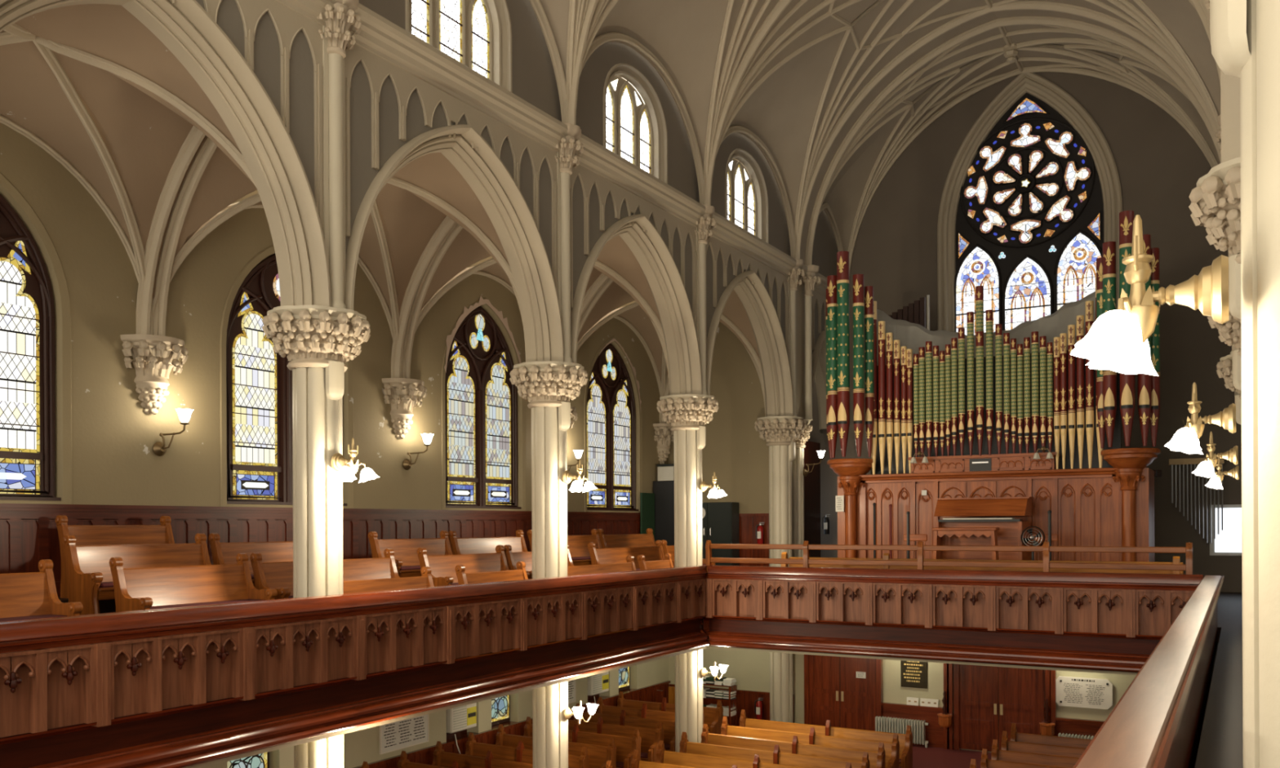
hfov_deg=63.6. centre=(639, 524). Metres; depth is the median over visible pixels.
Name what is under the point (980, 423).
pipe organ
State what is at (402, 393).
corbel
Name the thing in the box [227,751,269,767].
window
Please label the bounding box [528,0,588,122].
trim
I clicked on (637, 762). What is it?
pew
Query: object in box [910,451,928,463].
lamp
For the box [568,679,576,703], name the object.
board
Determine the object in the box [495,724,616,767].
pew
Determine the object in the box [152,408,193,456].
wall sconce
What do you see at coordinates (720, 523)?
locker
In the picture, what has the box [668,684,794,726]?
baseboard
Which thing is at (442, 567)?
pew
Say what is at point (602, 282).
trim
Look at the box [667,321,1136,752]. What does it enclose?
wall
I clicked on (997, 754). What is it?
pew
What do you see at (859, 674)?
notice
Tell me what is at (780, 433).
column
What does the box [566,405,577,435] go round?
corbel
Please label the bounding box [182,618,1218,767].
balcony ledge
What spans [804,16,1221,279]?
trim
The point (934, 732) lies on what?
trim
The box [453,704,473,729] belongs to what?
grille
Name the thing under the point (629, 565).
pew
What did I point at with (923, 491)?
switch plate
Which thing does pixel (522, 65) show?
wall
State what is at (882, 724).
radiator
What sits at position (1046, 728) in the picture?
box
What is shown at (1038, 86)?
trim
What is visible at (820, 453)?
wall sconce
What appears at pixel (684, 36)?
ceiling
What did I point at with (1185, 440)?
lamp
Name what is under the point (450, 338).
trim
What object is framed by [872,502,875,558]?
pole stand
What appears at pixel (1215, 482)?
lamp
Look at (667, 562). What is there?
pew
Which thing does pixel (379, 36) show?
trim
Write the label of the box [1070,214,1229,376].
lamp
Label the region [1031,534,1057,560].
spindle chair
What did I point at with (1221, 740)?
floor
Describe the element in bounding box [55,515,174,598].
pew
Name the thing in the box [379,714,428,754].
board
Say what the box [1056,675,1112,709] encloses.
tablet
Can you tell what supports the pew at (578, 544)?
on the floor at (108, 606)
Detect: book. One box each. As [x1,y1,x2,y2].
[706,688,717,692]
[706,703,716,706]
[714,689,726,693]
[715,676,726,679]
[723,678,735,680]
[723,690,736,693]
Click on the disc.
(703, 508)
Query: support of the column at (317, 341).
on the floor at (922, 757)
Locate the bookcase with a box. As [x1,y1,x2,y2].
[702,684,737,726]
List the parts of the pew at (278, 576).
backrest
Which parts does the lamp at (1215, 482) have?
lamp shade, lamp shade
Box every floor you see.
[57,584,706,613]
[641,744,991,767]
[703,591,1243,767]
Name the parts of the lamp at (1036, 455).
lamp shade, lamp shade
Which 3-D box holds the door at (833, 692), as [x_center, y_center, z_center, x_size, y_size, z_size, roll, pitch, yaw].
[4.907,3.829,25.335,1.830,2.800,0.100,0,0,30]
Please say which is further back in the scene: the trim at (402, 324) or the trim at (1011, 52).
the trim at (1011, 52)
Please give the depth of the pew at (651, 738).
21.81 m
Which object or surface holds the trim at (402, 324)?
attached to the wall at (387, 106)
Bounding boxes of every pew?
[0,559,83,622]
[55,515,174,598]
[62,533,211,615]
[109,553,277,612]
[208,533,293,587]
[249,548,399,599]
[342,566,434,594]
[361,761,368,767]
[368,530,453,577]
[397,751,520,767]
[417,545,529,586]
[431,741,533,767]
[448,529,528,555]
[454,561,528,584]
[465,732,589,767]
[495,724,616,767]
[503,543,573,578]
[523,716,641,767]
[527,528,602,565]
[567,555,635,576]
[568,716,664,762]
[573,702,675,751]
[587,540,674,570]
[595,697,705,725]
[597,528,655,548]
[605,760,613,767]
[617,691,723,734]
[631,749,737,767]
[636,553,673,569]
[656,740,851,767]
[661,539,715,584]
[679,731,870,767]
[701,724,885,767]
[720,716,899,767]
[739,709,912,767]
[781,551,1183,573]
[969,759,977,767]
[980,748,1065,767]
[991,739,1079,767]
[1000,730,1085,758]
[1010,723,1092,748]
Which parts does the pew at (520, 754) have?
backrest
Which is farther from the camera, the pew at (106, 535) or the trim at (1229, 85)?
the pew at (106, 535)
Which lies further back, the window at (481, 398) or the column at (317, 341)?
the window at (481, 398)
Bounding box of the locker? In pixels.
[702,502,739,565]
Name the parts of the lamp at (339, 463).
lamp shade, lamp shade, lamp shade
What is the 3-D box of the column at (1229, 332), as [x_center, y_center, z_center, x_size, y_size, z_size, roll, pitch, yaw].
[7.383,-0.676,12.073,1.291,11.790,1.294,0,0,-14]
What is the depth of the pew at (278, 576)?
13.88 m
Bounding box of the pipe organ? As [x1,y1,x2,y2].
[826,210,1161,562]
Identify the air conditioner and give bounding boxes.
[446,702,476,733]
[587,671,608,695]
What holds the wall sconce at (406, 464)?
attached to the wall at (104, 438)
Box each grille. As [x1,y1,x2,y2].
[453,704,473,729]
[592,672,607,693]
[1022,528,1042,546]
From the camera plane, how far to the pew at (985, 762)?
18.56 m
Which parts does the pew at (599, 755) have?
backrest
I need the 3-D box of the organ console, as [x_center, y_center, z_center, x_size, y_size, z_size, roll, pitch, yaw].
[7.248,0.535,21.838,1.920,2.190,0.970,0,0,30]
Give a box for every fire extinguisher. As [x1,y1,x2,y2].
[754,697,763,719]
[755,522,764,544]
[822,514,830,534]
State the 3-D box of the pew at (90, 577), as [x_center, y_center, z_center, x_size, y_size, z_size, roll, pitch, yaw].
[-6.148,0.658,13.008,0.671,1.066,1.940,0,0,30]
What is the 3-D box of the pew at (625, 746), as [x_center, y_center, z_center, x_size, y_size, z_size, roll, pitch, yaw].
[-1.301,4.681,21.212,2.774,1.150,0.560,0,0,30]
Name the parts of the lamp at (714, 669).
lamp shade, lamp shade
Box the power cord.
[454,733,461,754]
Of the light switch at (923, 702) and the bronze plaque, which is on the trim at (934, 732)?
the light switch at (923, 702)
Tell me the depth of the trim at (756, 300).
24.89 m
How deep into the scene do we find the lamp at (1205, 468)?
12.13 m
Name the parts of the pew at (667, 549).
backrest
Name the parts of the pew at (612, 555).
backrest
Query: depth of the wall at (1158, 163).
25.20 m
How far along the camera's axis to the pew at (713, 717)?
24.58 m
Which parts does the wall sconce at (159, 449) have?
arm, lamp shade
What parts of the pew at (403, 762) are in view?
backrest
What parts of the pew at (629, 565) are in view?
backrest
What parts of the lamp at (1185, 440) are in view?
lamp shade, lamp shade, lamp shade, arm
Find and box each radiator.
[875,715,928,747]
[1057,733,1093,739]
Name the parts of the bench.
leg, seat, leg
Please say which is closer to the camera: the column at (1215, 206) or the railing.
the column at (1215, 206)
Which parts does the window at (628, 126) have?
pane, pane, pane, pane, pane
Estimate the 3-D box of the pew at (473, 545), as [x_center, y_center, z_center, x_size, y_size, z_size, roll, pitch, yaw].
[-2.607,0.643,19.082,0.671,1.066,2.120,0,0,30]
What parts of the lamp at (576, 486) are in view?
lamp shade, lamp shade, lamp shade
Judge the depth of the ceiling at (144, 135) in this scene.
13.71 m
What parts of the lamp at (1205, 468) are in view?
lamp shade, lamp shade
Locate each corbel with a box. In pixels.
[120,333,188,414]
[382,377,426,439]
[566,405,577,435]
[653,423,674,464]
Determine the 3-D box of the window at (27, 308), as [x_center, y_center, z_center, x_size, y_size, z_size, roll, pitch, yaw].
[-8.294,-2.360,12.516,0.160,4.190,2.480,0,0,30]
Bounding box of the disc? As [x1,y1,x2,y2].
[702,507,705,518]
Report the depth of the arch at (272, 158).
11.92 m
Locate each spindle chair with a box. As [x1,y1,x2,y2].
[903,534,927,559]
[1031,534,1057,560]
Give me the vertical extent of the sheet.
1.731 m
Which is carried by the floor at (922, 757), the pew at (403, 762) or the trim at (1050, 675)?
the pew at (403, 762)
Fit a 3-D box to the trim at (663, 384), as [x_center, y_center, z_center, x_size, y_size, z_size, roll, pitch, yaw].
[0.752,-4.112,24.718,3.242,2.990,5.280,0,0,30]
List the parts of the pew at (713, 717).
backrest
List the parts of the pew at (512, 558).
backrest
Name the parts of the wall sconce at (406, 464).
arm, lamp shade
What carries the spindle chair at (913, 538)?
on the floor at (1221, 740)
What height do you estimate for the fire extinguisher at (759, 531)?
0.550 m
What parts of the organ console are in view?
lid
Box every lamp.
[330,437,379,483]
[562,459,596,492]
[563,701,599,724]
[700,471,727,498]
[701,662,728,680]
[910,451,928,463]
[1032,446,1053,459]
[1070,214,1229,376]
[1164,382,1235,454]
[1191,431,1238,477]
[1204,457,1239,488]
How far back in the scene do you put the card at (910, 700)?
24.41 m
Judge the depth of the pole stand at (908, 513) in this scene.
21.29 m
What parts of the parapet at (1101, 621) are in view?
panel, panel, panel, panel, moulding, cap rail, panel, panel, panel, panel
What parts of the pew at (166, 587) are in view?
backrest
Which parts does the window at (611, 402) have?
pane, pane, pane, trefoil pane, pane, pane, pane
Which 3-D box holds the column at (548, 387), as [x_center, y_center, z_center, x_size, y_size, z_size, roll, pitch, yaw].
[-1.515,-0.639,17.261,1.291,11.790,1.294,0,0,-14]
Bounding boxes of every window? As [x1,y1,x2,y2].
[0,194,61,501]
[226,253,346,506]
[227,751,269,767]
[411,0,492,80]
[444,306,521,509]
[491,694,510,725]
[586,342,639,511]
[605,75,653,175]
[618,666,630,691]
[727,158,756,236]
[954,93,1103,335]
[1209,504,1241,555]
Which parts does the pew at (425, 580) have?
backrest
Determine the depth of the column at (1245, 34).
3.42 m
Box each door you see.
[804,440,820,557]
[804,654,875,731]
[953,663,1044,751]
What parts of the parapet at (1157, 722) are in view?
moulding, moulding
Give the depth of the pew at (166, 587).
12.43 m
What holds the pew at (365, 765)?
on the floor at (922, 757)
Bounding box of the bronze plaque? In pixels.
[901,660,927,688]
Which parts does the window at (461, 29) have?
pane, pane, pane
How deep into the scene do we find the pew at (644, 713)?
23.96 m
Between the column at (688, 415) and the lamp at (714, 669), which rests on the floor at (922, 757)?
the column at (688, 415)
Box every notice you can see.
[835,495,844,511]
[856,671,866,678]
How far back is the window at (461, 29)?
15.25 m
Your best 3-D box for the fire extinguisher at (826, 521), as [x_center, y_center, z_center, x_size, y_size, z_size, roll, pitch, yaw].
[5.139,0.004,28.473,0.185,0.550,0.174,0,0,-21]
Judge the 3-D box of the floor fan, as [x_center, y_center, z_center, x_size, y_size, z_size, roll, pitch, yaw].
[7.790,0.832,20.463,0.386,1.590,0.386,0,0,-15]
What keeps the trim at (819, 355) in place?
attached to the wall at (387, 106)
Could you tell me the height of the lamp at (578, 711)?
0.371 m
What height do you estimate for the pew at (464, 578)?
1.066 m
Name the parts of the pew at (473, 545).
backrest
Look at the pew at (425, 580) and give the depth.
14.25 m
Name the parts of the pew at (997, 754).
backrest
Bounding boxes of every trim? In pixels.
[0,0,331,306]
[0,22,256,336]
[152,177,523,378]
[274,0,849,297]
[344,124,564,362]
[401,257,670,395]
[444,296,520,372]
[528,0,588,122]
[563,0,1209,204]
[570,213,702,395]
[577,302,765,423]
[599,338,641,408]
[701,0,1221,258]
[706,270,793,417]
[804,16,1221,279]
[810,330,826,430]
[875,658,1056,749]
[881,702,943,747]
[937,72,1122,332]
[1003,43,1018,62]
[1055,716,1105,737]
[1220,69,1240,163]
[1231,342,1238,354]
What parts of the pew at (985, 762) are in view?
backrest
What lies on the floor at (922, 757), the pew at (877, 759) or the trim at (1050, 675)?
the pew at (877, 759)
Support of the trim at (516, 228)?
attached to the wall at (387, 106)
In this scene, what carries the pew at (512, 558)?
on the floor at (108, 606)
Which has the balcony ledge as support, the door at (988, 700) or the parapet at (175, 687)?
the parapet at (175, 687)
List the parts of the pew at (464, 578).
backrest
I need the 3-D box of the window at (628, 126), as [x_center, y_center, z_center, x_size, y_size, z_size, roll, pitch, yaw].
[-0.250,-7.399,19.405,0.075,1.900,1.940,0,0,30]
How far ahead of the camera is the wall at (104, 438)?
15.43 m
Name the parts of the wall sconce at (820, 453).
arm, lamp shade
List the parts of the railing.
post, rail, rail, post, rail, rail, post, rail, rail, post, rail, rail, post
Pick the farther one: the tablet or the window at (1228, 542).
the window at (1228, 542)
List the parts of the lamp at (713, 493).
lamp shade, lamp shade, lamp shade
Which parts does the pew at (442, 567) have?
backrest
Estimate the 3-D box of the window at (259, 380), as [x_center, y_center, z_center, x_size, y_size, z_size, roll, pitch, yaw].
[-5.770,-2.371,16.844,0.160,4.190,2.480,0,0,30]
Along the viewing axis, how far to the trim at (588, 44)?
20.07 m
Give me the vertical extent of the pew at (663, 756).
1.150 m
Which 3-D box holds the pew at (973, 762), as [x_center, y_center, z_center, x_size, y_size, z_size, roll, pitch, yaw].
[7.140,4.645,16.939,3.424,1.150,0.560,0,0,30]
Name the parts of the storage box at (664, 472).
lid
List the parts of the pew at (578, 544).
seat, backrest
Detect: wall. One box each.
[0,122,668,767]
[172,0,826,433]
[359,0,838,277]
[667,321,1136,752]
[736,71,1242,592]
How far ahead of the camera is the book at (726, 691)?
25.66 m
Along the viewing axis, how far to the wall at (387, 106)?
14.04 m
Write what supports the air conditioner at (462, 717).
attached to the wall at (104, 438)
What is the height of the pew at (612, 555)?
1.066 m
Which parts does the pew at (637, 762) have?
backrest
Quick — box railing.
[705,540,1192,574]
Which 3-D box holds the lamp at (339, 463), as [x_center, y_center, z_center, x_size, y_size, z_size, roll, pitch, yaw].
[-3.542,-0.780,12.648,0.474,0.550,0.643,0,0,30]
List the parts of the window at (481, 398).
pane, pane, pane, trefoil pane, pane, pane, pane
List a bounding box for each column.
[262,0,370,767]
[509,123,588,767]
[656,204,719,752]
[754,258,806,723]
[791,264,821,557]
[1188,156,1243,738]
[1204,0,1242,575]
[1209,0,1279,767]
[1214,115,1242,580]
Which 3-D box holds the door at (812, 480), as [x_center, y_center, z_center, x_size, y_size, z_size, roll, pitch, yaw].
[4.646,-0.289,27.792,0.133,3.860,1.200,0,0,30]
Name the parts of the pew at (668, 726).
backrest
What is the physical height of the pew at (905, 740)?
1.150 m
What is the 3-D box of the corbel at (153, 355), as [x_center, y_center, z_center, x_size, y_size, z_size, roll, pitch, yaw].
[-6.751,-2.084,14.517,0.556,1.065,0.977,0,0,30]
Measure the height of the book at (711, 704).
0.027 m
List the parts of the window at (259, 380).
pane, pane, pane, roundel pane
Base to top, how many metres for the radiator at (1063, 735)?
0.620 m
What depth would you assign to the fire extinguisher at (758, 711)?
26.20 m
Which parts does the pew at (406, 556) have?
seat, backrest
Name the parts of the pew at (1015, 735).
backrest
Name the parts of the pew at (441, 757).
backrest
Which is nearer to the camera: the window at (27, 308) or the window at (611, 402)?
the window at (27, 308)
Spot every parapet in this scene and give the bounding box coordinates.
[0,564,709,767]
[702,564,1203,672]
[1072,575,1224,767]
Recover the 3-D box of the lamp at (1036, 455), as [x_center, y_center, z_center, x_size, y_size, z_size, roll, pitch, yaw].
[8.493,-1.504,21.726,0.433,0.262,0.272,0,0,30]
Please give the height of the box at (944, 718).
0.870 m
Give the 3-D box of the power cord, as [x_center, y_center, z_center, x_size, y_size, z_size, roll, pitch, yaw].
[-3.544,4.654,20.205,0.034,1.123,0.241,0,0,30]
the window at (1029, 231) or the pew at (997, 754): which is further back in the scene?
the window at (1029, 231)
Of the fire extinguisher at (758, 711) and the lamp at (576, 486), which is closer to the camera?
the lamp at (576, 486)
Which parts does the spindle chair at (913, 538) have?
rail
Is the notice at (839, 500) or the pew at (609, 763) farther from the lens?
the notice at (839, 500)
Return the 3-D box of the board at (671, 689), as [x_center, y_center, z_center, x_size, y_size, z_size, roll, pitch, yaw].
[0.821,4.697,26.301,0.190,1.100,0.050,0,0,30]
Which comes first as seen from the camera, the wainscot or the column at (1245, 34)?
the column at (1245, 34)
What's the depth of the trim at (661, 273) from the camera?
20.47 m
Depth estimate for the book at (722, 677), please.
25.79 m
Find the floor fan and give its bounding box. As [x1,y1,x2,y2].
[1020,525,1044,560]
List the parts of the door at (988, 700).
push plate, push plate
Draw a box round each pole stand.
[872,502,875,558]
[888,504,892,558]
[906,511,910,559]
[1047,510,1051,560]
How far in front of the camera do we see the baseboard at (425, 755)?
21.16 m
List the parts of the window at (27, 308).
pane, pane, pane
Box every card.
[906,697,918,706]
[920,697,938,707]
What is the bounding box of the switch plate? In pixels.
[921,489,926,495]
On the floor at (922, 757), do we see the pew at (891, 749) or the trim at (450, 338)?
the pew at (891, 749)
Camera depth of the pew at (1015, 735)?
20.77 m
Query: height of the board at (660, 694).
1.000 m
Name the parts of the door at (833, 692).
push plate, push plate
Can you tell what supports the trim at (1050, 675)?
attached to the wall at (734, 450)
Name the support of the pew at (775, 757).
on the floor at (922, 757)
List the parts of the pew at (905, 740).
backrest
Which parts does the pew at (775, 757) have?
backrest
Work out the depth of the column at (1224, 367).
16.50 m
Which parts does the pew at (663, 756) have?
backrest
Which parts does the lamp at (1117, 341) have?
lamp shade, lamp shade, lamp shade, arm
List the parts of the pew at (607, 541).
backrest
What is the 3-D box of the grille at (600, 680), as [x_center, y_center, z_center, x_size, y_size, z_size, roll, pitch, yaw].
[-0.940,3.792,24.739,0.008,0.425,0.700,0,0,30]
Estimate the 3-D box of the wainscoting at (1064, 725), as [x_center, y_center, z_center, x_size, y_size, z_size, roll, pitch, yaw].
[9.791,4.739,22.478,1.360,0.940,0.120,0,0,30]
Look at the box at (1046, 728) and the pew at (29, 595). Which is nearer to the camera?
the pew at (29, 595)
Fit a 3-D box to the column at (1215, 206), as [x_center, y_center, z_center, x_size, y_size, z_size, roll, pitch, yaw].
[4.862,-0.665,7.747,1.291,11.790,1.294,0,0,-14]
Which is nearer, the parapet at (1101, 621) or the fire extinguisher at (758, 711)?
the parapet at (1101, 621)
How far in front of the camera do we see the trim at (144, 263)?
13.98 m
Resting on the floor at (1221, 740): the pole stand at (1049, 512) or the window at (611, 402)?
the pole stand at (1049, 512)
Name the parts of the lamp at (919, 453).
lamp shade, lamp shade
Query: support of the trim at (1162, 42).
attached to the wall at (387, 106)
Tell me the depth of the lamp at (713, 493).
21.29 m
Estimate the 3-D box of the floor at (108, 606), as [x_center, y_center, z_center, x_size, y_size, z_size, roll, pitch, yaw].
[-3.181,1.423,17.138,3.930,1.000,22.400,0,0,30]
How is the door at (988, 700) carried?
in the wall at (734, 450)
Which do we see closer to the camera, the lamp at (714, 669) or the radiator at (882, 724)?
the lamp at (714, 669)
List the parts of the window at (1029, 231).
pane, pane, pane, pane, lancet pane, pane, pane, pane, pane, pane, pane, pane, pane, pane, pane, apex pane, lancet pane, pane, pane, pane, pane, pane, pane, pane, pane, pane, lancet pane, pane, pane, pane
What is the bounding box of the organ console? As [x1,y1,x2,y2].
[933,497,1034,560]
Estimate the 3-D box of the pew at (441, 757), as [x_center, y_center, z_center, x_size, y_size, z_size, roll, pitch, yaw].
[-2.736,4.686,18.750,2.774,1.150,0.560,0,0,30]
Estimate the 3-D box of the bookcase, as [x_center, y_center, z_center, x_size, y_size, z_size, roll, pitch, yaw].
[1.879,4.630,26.002,1.060,1.225,0.400,0,0,30]
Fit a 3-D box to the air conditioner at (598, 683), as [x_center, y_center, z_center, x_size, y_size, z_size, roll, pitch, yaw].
[-1.074,3.784,24.811,0.323,0.560,0.790,0,0,30]
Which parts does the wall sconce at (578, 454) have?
arm, lamp shade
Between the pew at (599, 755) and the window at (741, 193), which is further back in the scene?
the window at (741, 193)
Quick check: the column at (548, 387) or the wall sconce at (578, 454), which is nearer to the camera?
the column at (548, 387)
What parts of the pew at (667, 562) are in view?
backrest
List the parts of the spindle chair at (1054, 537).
rail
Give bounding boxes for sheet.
[876,291,1095,365]
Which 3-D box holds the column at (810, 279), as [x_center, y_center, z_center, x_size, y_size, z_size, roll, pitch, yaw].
[4.152,-0.662,26.521,1.054,11.790,0.826,0,0,13]
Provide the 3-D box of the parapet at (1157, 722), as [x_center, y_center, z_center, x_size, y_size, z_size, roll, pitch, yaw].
[4.591,1.621,8.683,0.425,1.620,17.220,0,0,30]
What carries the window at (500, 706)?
in the wall at (104, 438)
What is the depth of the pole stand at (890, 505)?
23.04 m
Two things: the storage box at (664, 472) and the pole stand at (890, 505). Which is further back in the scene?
the storage box at (664, 472)
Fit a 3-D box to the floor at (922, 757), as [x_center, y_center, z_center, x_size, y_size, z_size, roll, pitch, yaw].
[2.848,5.288,13.979,17.600,0.100,29.000,0,0,30]
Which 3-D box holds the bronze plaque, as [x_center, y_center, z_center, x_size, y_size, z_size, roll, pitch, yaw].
[6.486,3.448,24.442,0.620,0.850,0.026,0,0,30]
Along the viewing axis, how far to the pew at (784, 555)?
18.83 m
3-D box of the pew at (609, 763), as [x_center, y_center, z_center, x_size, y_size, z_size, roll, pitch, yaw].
[0.975,4.671,16.876,3.774,1.150,0.560,0,0,30]
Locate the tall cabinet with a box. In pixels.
[653,480,674,546]
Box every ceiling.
[0,4,759,380]
[539,0,1220,264]
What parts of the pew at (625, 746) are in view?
backrest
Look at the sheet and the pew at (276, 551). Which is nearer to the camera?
the pew at (276, 551)
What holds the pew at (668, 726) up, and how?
on the floor at (922, 757)
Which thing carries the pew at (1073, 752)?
on the floor at (922, 757)
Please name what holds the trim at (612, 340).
attached to the wall at (104, 438)
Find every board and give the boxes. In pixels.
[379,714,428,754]
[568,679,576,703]
[640,493,654,538]
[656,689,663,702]
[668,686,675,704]
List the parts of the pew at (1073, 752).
backrest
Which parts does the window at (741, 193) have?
pane, pane, pane, pane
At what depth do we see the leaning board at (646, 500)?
26.53 m
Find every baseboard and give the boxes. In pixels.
[353,680,670,767]
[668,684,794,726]
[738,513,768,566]
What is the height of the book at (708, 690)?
0.030 m
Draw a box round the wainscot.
[0,503,640,596]
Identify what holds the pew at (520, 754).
on the floor at (922, 757)
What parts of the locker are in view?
door, door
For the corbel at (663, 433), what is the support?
attached to the wall at (104, 438)
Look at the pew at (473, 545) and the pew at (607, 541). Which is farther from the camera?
the pew at (607, 541)
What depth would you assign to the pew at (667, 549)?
23.13 m
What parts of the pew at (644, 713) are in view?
backrest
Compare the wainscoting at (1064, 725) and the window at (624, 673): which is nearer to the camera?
the wainscoting at (1064, 725)
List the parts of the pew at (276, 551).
backrest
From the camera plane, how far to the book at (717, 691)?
25.81 m
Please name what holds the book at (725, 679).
on the book
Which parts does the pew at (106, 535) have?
backrest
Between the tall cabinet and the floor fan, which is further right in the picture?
the floor fan
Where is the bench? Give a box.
[931,527,999,559]
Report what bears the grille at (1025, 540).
attached to the floor fan
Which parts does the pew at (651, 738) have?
backrest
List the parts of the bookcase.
shelf, shelf, panel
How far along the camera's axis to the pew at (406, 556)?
17.15 m
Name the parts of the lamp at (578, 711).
lamp shade, lamp shade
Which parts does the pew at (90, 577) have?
seat, backrest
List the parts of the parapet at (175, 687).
panel, panel, panel, cap rail, panel, panel, panel, panel, panel, panel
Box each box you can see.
[656,463,674,480]
[937,690,951,728]
[1039,698,1055,735]
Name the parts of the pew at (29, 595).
backrest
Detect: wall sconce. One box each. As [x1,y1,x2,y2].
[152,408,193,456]
[402,433,433,470]
[567,449,582,471]
[802,450,825,476]

